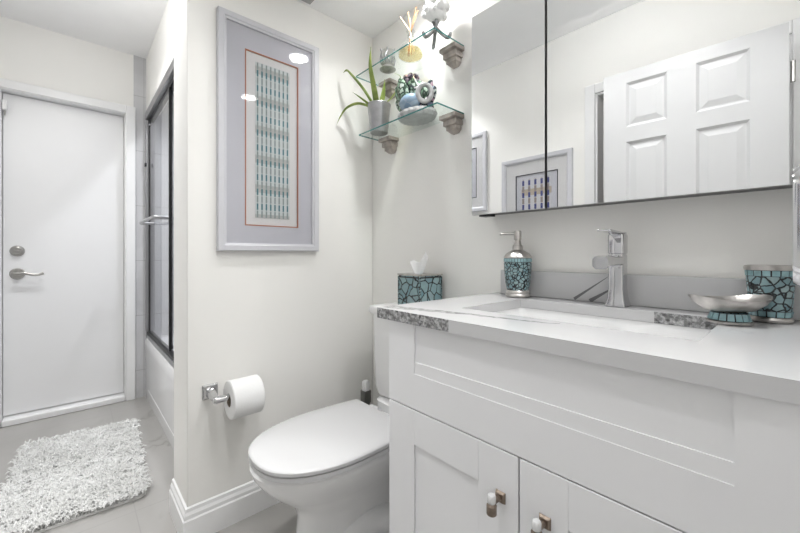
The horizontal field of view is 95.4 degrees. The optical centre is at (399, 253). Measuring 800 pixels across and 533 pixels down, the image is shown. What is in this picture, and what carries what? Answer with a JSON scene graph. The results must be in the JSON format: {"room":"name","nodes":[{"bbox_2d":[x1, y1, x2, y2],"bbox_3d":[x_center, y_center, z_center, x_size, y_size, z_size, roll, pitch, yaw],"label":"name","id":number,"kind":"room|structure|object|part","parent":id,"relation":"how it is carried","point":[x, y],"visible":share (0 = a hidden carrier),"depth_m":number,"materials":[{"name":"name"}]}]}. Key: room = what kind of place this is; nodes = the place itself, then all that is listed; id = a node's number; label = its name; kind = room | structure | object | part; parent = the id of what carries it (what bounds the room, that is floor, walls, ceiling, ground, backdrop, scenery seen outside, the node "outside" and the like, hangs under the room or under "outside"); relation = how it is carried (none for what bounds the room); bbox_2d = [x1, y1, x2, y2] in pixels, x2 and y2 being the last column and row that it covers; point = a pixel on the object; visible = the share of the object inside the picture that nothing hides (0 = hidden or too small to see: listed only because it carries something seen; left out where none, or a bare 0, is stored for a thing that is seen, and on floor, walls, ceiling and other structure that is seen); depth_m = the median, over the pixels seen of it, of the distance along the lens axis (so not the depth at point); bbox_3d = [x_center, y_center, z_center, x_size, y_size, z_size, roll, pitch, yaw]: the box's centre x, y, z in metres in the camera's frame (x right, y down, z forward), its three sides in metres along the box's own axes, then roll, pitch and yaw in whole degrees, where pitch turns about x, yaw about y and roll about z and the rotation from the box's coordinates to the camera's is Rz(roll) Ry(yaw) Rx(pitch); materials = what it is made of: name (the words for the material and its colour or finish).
{"room":"bathroom","nodes":[
{"label":"bathroom","id":0,"kind":"room"},
{"bbox_2d":[0,16,133,106],"bbox_3d":[-2.346,-0.195,2.329,1.030,2.490,0.100,0,0,-42],"label":"wall","id":1,"kind":"structure","parent":0,"point":[29,54],"depth_m":2.38,"materials":[{"name":"white paint"}]},
{"bbox_2d":[2,99,6,114],"bbox_3d":[-2.408,-0.890,2.217,0.020,0.090,0.042,0,0,-42],"label":"sensor","id":2,"kind":"object","parent":1,"relation":"attached to","point":[4,102],"visible":1,"depth_m":2.21,"materials":[{"name":"white plastic"}]},
{"bbox_2d":[1,392,124,427],"bbox_3d":[-2.219,1.031,2.434,0.598,0.038,0.112,0,0,-42],"label":"trim","id":3,"kind":"structure","parent":1,"relation":"attached to","point":[28,416],"depth_m":2.38,"materials":[{"name":"paint"}]},
{"bbox_2d":[3,93,123,415],"bbox_3d":[-2.221,0.003,2.437,0.594,1.995,0.097,0,0,-42],"label":"door","id":4,"kind":"structure","parent":1,"relation":"in","point":[63,165],"depth_m":2.41,"materials":[{"name":"paint"}]},
{"bbox_3d":[-2.350,0.124,2.293,0.159,0.072,0.057,0,0,-42],"label":"lever","id":5,"kind":"part","parent":4,"relation":"part of","materials":[{"name":"silver metal"}]},
{"bbox_2d":[0,78,135,427],"bbox_3d":[-2.217,-0.005,2.432,0.720,2.110,0.118,0,0,-42],"label":"trim","id":6,"kind":"structure","parent":1,"relation":"attached to","point":[7,86],"depth_m":2.59,"materials":[{"name":"paint"}]},
{"bbox_2d":[0,396,296,532],"bbox_3d":[-1.170,1.080,1.120,2.760,0.060,3.670,0,0,-42],"label":"floor","id":7,"kind":"structure","parent":0,"point":[150,513],"depth_m":1.72,"materials":[{"name":"tile"}]},
{"bbox_2d":[0,418,152,532],"bbox_3d":[-1.555,1.024,1.762,0.544,0.050,0.923,0,0,-39],"label":"shag rug","id":8,"kind":"object","parent":7,"relation":"on","point":[55,481],"visible":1,"depth_m":1.65,"materials":[{"name":"white fabric"}]},
{"bbox_2d":[145,334,173,449],"bbox_3d":[-1.091,0.833,2.375,0.757,0.435,1.503,0,0,-42],"label":"bathtub","id":9,"kind":"object","parent":7,"relation":"on","point":[159,373],"visible":0.2,"depth_m":2.23,"materials":[{"name":"ceramic"}]},
{"bbox_2d":[139,58,173,367],"bbox_3d":[-1.356,-0.215,2.137,0.177,1.658,1.501,0,0,-42],"label":"shower door","id":10,"kind":"structure","parent":9,"relation":"on","point":[165,90],"depth_m":2.56,"materials":[{"name":"metal"}]},
{"bbox_3d":[-1.352,-1.007,2.141,0.055,0.074,1.501,0,0,-42],"label":"header rail","id":11,"kind":"part","parent":10,"relation":"part of","materials":[{"name":"metal"}]},
{"bbox_3d":[-1.351,0.592,2.142,0.051,0.044,1.501,0,0,-42],"label":"sill rail","id":12,"kind":"part","parent":10,"relation":"part of","materials":[{"name":"metal"}]},
{"bbox_2d":[248,302,397,532],"bbox_3d":[-0.162,0.637,1.337,0.748,0.823,0.404,0,0,-42],"label":"toilet","id":13,"kind":"object","parent":7,"relation":"on","point":[330,464],"visible":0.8,"depth_m":1.18,"materials":[{"name":"ceramic"}]},
{"bbox_3d":[-0.252,0.622,1.256,0.504,0.020,0.392,0,0,-42],"label":"lid","id":14,"kind":"part","parent":13,"relation":"part of","materials":[{"name":"plastic"}]},
{"bbox_3d":[-0.252,0.642,1.256,0.500,0.017,0.388,0,0,-42],"label":"seat","id":15,"kind":"part","parent":13,"relation":"part of","materials":[{"name":"plastic"}]},
{"bbox_3d":[-0.232,0.851,1.274,0.560,0.397,0.372,0,0,-42],"label":"bowl","id":16,"kind":"part","parent":13,"relation":"part of","materials":[{"name":"white ceramic"}]},
{"bbox_3d":[0.044,0.464,1.522,0.193,0.403,0.384,0,0,-42],"label":"tank","id":17,"kind":"part","parent":13,"relation":"part of","materials":[{"name":"white ceramic"}]},
{"bbox_3d":[0.051,0.243,1.529,0.175,0.035,0.404,0,0,-42],"label":"tank lid","id":18,"kind":"part","parent":13,"relation":"part of","materials":[{"name":"white ceramic"}]},
{"bbox_2d":[361,380,370,404],"bbox_3d":[-0.164,0.828,1.743,0.096,0.443,0.096,0,0,-42],"label":"toilet brush","id":19,"kind":"object","parent":7,"relation":"on","point":[365,392],"visible":0.31,"depth_m":1.73,"materials":[{"name":"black plastic"}]},
{"bbox_3d":[-0.164,0.759,1.743,0.038,0.215,0.038,0,0,-42],"label":"handle","id":20,"kind":"part","parent":19,"relation":"part of","materials":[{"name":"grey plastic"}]},
{"bbox_2d":[389,320,799,532],"bbox_3d":[0.410,0.609,0.833,0.587,0.880,0.745,0,0,-42],"label":"vanity cabinet","id":21,"kind":"object","parent":7,"relation":"on","point":[485,436],"visible":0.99,"depth_m":0.60,"materials":[{"name":"paint"}]},
{"bbox_3d":[0.101,0.659,0.810,0.019,0.571,0.366,0,0,-42],"label":"door","id":22,"kind":"part","parent":21,"relation":"part of","materials":[{"name":"paint"}]},
{"bbox_3d":[0.178,0.468,0.682,0.039,0.032,0.021,0,0,-42],"label":"knob","id":23,"kind":"part","parent":21,"relation":"part of","materials":[{"name":"brown metal"}]},
{"bbox_3d":[0.236,0.468,0.617,0.039,0.032,0.021,0,0,-42],"label":"knob","id":24,"kind":"part","parent":21,"relation":"part of","materials":[{"name":"brown metal"}]},
{"bbox_2d":[377,292,799,404],"bbox_3d":[0.439,0.154,0.826,0.558,0.027,0.875,0,0,-42],"label":"countertop","id":25,"kind":"structure","parent":21,"relation":"on","point":[761,359],"depth_m":0.61,"materials":[{"name":"stone"}]},
{"bbox_2d":[397,272,442,304],"bbox_3d":[0.082,0.153,1.498,0.132,0.145,0.130,0,0,-42],"label":"tissue box","id":26,"kind":"object","parent":25,"relation":"on","point":[412,287],"visible":0.74,"depth_m":1.46,"materials":[{"name":"teal ceramic"}]},
{"bbox_2d":[410,252,427,273],"bbox_3d":[0.077,0.038,1.496,0.076,0.092,0.017,0,0,3],"label":"tissue","id":27,"kind":"object","parent":26,"relation":"on","point":[418,267],"visible":0.9,"depth_m":1.50,"materials":[{"name":"paper"}]},
{"bbox_2d":[500,231,531,297],"bbox_3d":[0.388,0.032,1.200,0.090,0.217,0.091,0,0,-42],"label":"soap dispenser","id":28,"kind":"object","parent":25,"relation":"on","point":[517,262],"visible":1,"depth_m":1.17,"materials":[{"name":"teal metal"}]},
{"bbox_2d":[494,307,710,340],"bbox_3d":[0.433,0.239,0.871,0.340,0.140,0.525,0,0,-42],"label":"sink","id":29,"kind":"object","parent":25,"relation":"in","point":[690,333],"visible":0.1,"depth_m":0.95,"materials":[{"name":"white ceramic"}]},
{"bbox_2d":[592,229,630,307],"bbox_3d":[0.552,0.039,0.952,0.154,0.203,0.052,0,0,-42],"label":"faucet","id":30,"kind":"object","parent":25,"relation":"on","point":[616,261],"visible":1,"depth_m":0.97,"materials":[{"name":"silver metal"}]},
{"bbox_3d":[0.536,0.020,0.937,0.111,0.034,0.036,0,0,-42],"label":"spout","id":31,"kind":"part","parent":30,"relation":"part of","materials":[{"name":"silver metal"}]},
{"bbox_3d":[0.557,-0.058,0.957,0.123,0.008,0.032,0,0,-42],"label":"lever","id":32,"kind":"part","parent":30,"relation":"part of","materials":[{"name":"silver metal"}]},
{"bbox_2d":[688,294,772,325],"bbox_3d":[0.673,0.111,0.744,0.121,0.058,0.124,0,0,-42],"label":"soap dish","id":33,"kind":"object","parent":25,"relation":"on","point":[728,310],"visible":1,"depth_m":0.72,"materials":[{"name":"silver metal"}]},
{"bbox_2d":[688,294,772,312],"bbox_3d":[0.673,0.100,0.744,0.121,0.036,0.124,0,0,-42],"label":"bowl","id":34,"kind":"object","parent":33,"relation":"on","point":[736,303],"depth_m":0.72,"materials":[{"name":"silver metal"}]},
{"bbox_2d":[743,265,795,323],"bbox_3d":[0.774,0.082,0.762,0.082,0.117,0.082,0,0,-42],"label":"tumbler","id":35,"kind":"object","parent":25,"relation":"on","point":[776,281],"visible":0.77,"depth_m":0.73,"materials":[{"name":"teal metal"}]},
{"bbox_3d":[0.352,0.659,0.532,0.019,0.571,0.376,0,0,-42],"label":"door","id":36,"kind":"part","parent":21,"relation":"part of","materials":[{"name":"paint"}]},
{"bbox_2d":[134,55,173,397],"bbox_3d":[-1.111,-0.195,2.421,0.930,2.490,1.615,0,0,-42],"label":"wall","id":37,"kind":"structure","parent":0,"point":[162,121],"depth_m":2.68,"materials":[{"name":"white paint"}]},
{"bbox_2d":[146,0,173,114],"bbox_3d":[-1.335,-1.242,2.152,0.085,0.395,1.515,0,0,-42],"label":"wall","id":38,"kind":"structure","parent":0,"point":[160,56],"depth_m":2.25,"materials":[{"name":"white paint"}]},
{"bbox_2d":[0,0,425,58],"bbox_3d":[-1.136,-1.305,1.083,2.760,0.370,3.570,0,0,-42],"label":"ceiling","id":39,"kind":"structure","parent":0,"point":[127,26],"depth_m":2.15,"materials":[{"name":"paint"}]},
{"bbox_2d":[302,0,313,3],"bbox_3d":[-0.411,-1.114,1.454,0.235,0.012,0.230,0,0,-42],"label":"ceiling vent","id":40,"kind":"object","parent":39,"relation":"in","point":[306,1],"visible":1,"depth_m":1.60,"materials":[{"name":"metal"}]},
{"bbox_2d":[174,0,371,506],"bbox_3d":[-0.536,-0.195,1.694,0.850,2.490,0.235,0,0,-42],"label":"wall","id":41,"kind":"structure","parent":0,"point":[300,322],"depth_m":1.50,"materials":[{"name":"white paint"}]},
{"bbox_2d":[202,383,230,403],"bbox_3d":[-0.636,0.517,1.381,0.187,0.054,0.095,0,0,-42],"label":"toilet paper holder","id":42,"kind":"object","parent":41,"relation":"attached to","point":[210,391],"visible":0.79,"depth_m":1.34,"materials":[{"name":"silver metal"}]},
{"bbox_3d":[-0.714,0.517,1.369,0.054,0.054,0.008,0,0,-42],"label":"wall plate","id":43,"kind":"part","parent":42,"relation":"part of","materials":[{"name":"silver metal"}]},
{"bbox_3d":[-0.685,0.519,1.336,0.031,0.030,0.082,0,0,-42],"label":"support arm","id":44,"kind":"part","parent":42,"relation":"part of","materials":[{"name":"silver metal"}]},
{"bbox_2d":[223,374,264,419],"bbox_3d":[-0.590,0.539,1.377,0.110,0.139,0.139,0,0,-42],"label":"toilet paper roll","id":45,"kind":"object","parent":42,"relation":"hanging from","point":[247,394],"visible":0.98,"depth_m":1.33,"materials":[{"name":"paper"}]},
{"bbox_2d":[169,478,279,532],"bbox_3d":[-0.537,0.985,1.683,0.866,0.130,0.251,0,0,-42],"label":"baseboard","id":46,"kind":"structure","parent":41,"relation":"attached to","point":[216,513],"depth_m":1.40,"materials":[{"name":"paint"}]},
{"bbox_2d":[216,6,318,250],"bbox_3d":[-0.533,-0.474,1.520,0.426,0.924,0.025,0,0,-42],"label":"framed picture","id":47,"kind":"object","parent":41,"relation":"attached to","point":[267,78],"visible":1,"depth_m":1.50,"materials":[{"name":"paint"}]},
{"bbox_2d":[255,61,288,219],"bbox_3d":[-0.533,-0.465,1.526,0.146,0.634,0.001,0,0,-42],"label":"art print","id":48,"kind":"object","parent":47,"relation":"attached to","point":[271,80],"depth_m":1.52},
{"bbox_2d":[372,0,792,405],"bbox_3d":[0.392,-0.195,1.373,0.100,2.490,1.955,0,0,-42],"label":"wall","id":49,"kind":"structure","parent":0,"point":[422,191],"depth_m":1.43,"materials":[{"name":"white paint"}]},
{"bbox_2d":[378,78,397,98],"bbox_3d":[-0.055,-0.789,1.748,0.060,0.068,0.082,0,0,-42],"label":"shelf bracket","id":50,"kind":"object","parent":49,"relation":"attached to","point":[390,84],"visible":0.74,"depth_m":1.73,"materials":[{"name":"beige stone"}]},
{"bbox_2d":[378,135,398,153],"bbox_3d":[-0.055,-0.520,1.748,0.060,0.068,0.082,0,0,-42],"label":"shelf bracket","id":51,"kind":"object","parent":49,"relation":"attached to","point":[389,143],"visible":1,"depth_m":1.74,"materials":[{"name":"grey stone"}]},
{"bbox_2d":[439,41,463,68],"bbox_3d":[0.207,-0.789,1.458,0.060,0.068,0.082,0,0,-42],"label":"shelf bracket","id":52,"kind":"object","parent":49,"relation":"attached to","point":[452,54],"visible":1,"depth_m":1.45,"materials":[{"name":"beige stone"}]},
{"bbox_2d":[356,27,463,85],"bbox_3d":[0.024,-0.827,1.573,0.176,0.006,0.494,0,0,-42],"label":"glass shelf","id":53,"kind":"object","parent":52,"relation":"on","point":[433,27],"visible":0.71,"depth_m":1.44,"materials":[{"name":"clear glass"}]},
{"bbox_2d":[380,47,395,73],"bbox_3d":[-0.055,-0.875,1.649,0.077,0.089,0.075,0,0,-42],"label":"candle holder","id":54,"kind":"object","parent":53,"relation":"on","point":[387,67],"visible":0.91,"depth_m":1.64,"materials":[{"name":"clear glass"}]},
{"bbox_2d":[398,7,422,58],"bbox_3d":[0.045,-0.924,1.537,0.104,0.186,0.104,0,0,-42],"label":"reed diffuser","id":55,"kind":"object","parent":53,"relation":"on","point":[415,15],"visible":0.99,"depth_m":1.53,"materials":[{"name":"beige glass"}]},
{"bbox_2d":[422,0,451,49],"bbox_3d":[0.145,-0.920,1.430,0.122,0.183,0.112,0,0,14],"label":"ornament","id":56,"kind":"object","parent":53,"relation":"on","point":[435,11],"visible":0.96,"depth_m":1.41,"materials":[{"name":"grey metal"}]},
{"bbox_3d":[0.119,-0.873,1.414,0.085,0.090,0.014,0,0,-35],"label":"stand leg","id":57,"kind":"part","parent":56,"relation":"part of","materials":[{"name":"grey metal"}]},
{"bbox_3d":[0.138,-0.873,1.451,0.014,0.090,0.080,0,0,-6],"label":"stand leg","id":58,"kind":"part","parent":56,"relation":"part of","materials":[{"name":"grey metal"}]},
{"bbox_3d":[0.162,-0.873,1.416,0.085,0.090,0.014,0,0,30],"label":"stand leg","id":59,"kind":"part","parent":56,"relation":"part of","materials":[{"name":"grey metal"}]},
{"bbox_2d":[439,111,463,134],"bbox_3d":[0.207,-0.520,1.458,0.060,0.068,0.082,0,0,-42],"label":"shelf bracket","id":60,"kind":"object","parent":49,"relation":"attached to","point":[452,121],"visible":1,"depth_m":1.45,"materials":[{"name":"grey stone"}]},
{"bbox_2d":[359,102,463,140],"bbox_3d":[0.031,-0.558,1.579,0.159,0.006,0.494,0,0,-42],"label":"glass shelf","id":61,"kind":"object","parent":60,"relation":"on","point":[436,102],"visible":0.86,"depth_m":1.47,"materials":[{"name":"clear glass"}]},
{"bbox_2d":[337,47,400,135],"bbox_3d":[-0.145,-0.724,1.690,0.188,0.325,0.259,0,0,-42],"label":"aloe plant","id":62,"kind":"object","parent":61,"relation":"on","point":[378,110],"visible":0.94,"depth_m":1.66,"materials":[{"name":"green plant"}]},
{"bbox_3d":[-0.097,-0.628,1.695,0.110,0.133,0.110,0,0,-42],"label":"pot","id":63,"kind":"part","parent":62,"relation":"part of","materials":[{"name":"white ceramic"}]},
{"bbox_2d":[395,73,436,125],"bbox_3d":[0.067,-0.662,1.531,0.179,0.201,0.172,0,0,1],"label":"sculpture","id":64,"kind":"object","parent":61,"relation":"on","point":[412,94],"visible":0.98,"depth_m":1.49,"materials":[{"name":"ceramic"}]},
{"bbox_2d":[472,0,799,216],"bbox_3d":[0.596,-0.484,0.989,0.109,0.703,0.901,0,0,-42],"label":"medicine cabinet","id":65,"kind":"object","parent":49,"relation":"attached to","point":[576,103],"visible":1,"depth_m":0.93,"materials":[{"name":"silver metal"}]},
{"bbox_3d":[0.349,-0.486,1.193,0.016,0.699,0.268,0,0,-42],"label":"mirror door","id":66,"kind":"part","parent":65,"relation":"part of","materials":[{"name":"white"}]},
{"bbox_2d":[501,270,799,320],"bbox_3d":[0.649,0.099,0.995,0.020,0.084,0.845,0,0,-42],"label":"backsplash","id":67,"kind":"structure","parent":49,"relation":"attached to","point":[669,292],"depth_m":0.97,"materials":[{"name":"stone"}]},
{"bbox_3d":[-0.013,-0.195,-0.240,2.660,2.490,0.100,0,0,-42],"label":"wall","id":68,"kind":"structure","parent":0,"visible":0},
{"bbox_2d":[793,165,799,285],"bbox_3d":[0.675,-0.030,0.536,0.080,0.230,0.131,0,0,-42],"label":"wall dispenser","id":69,"kind":"object","parent":68,"relation":"attached to","point":[796,171],"visible":1,"depth_m":0.56,"materials":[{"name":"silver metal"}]}
]}

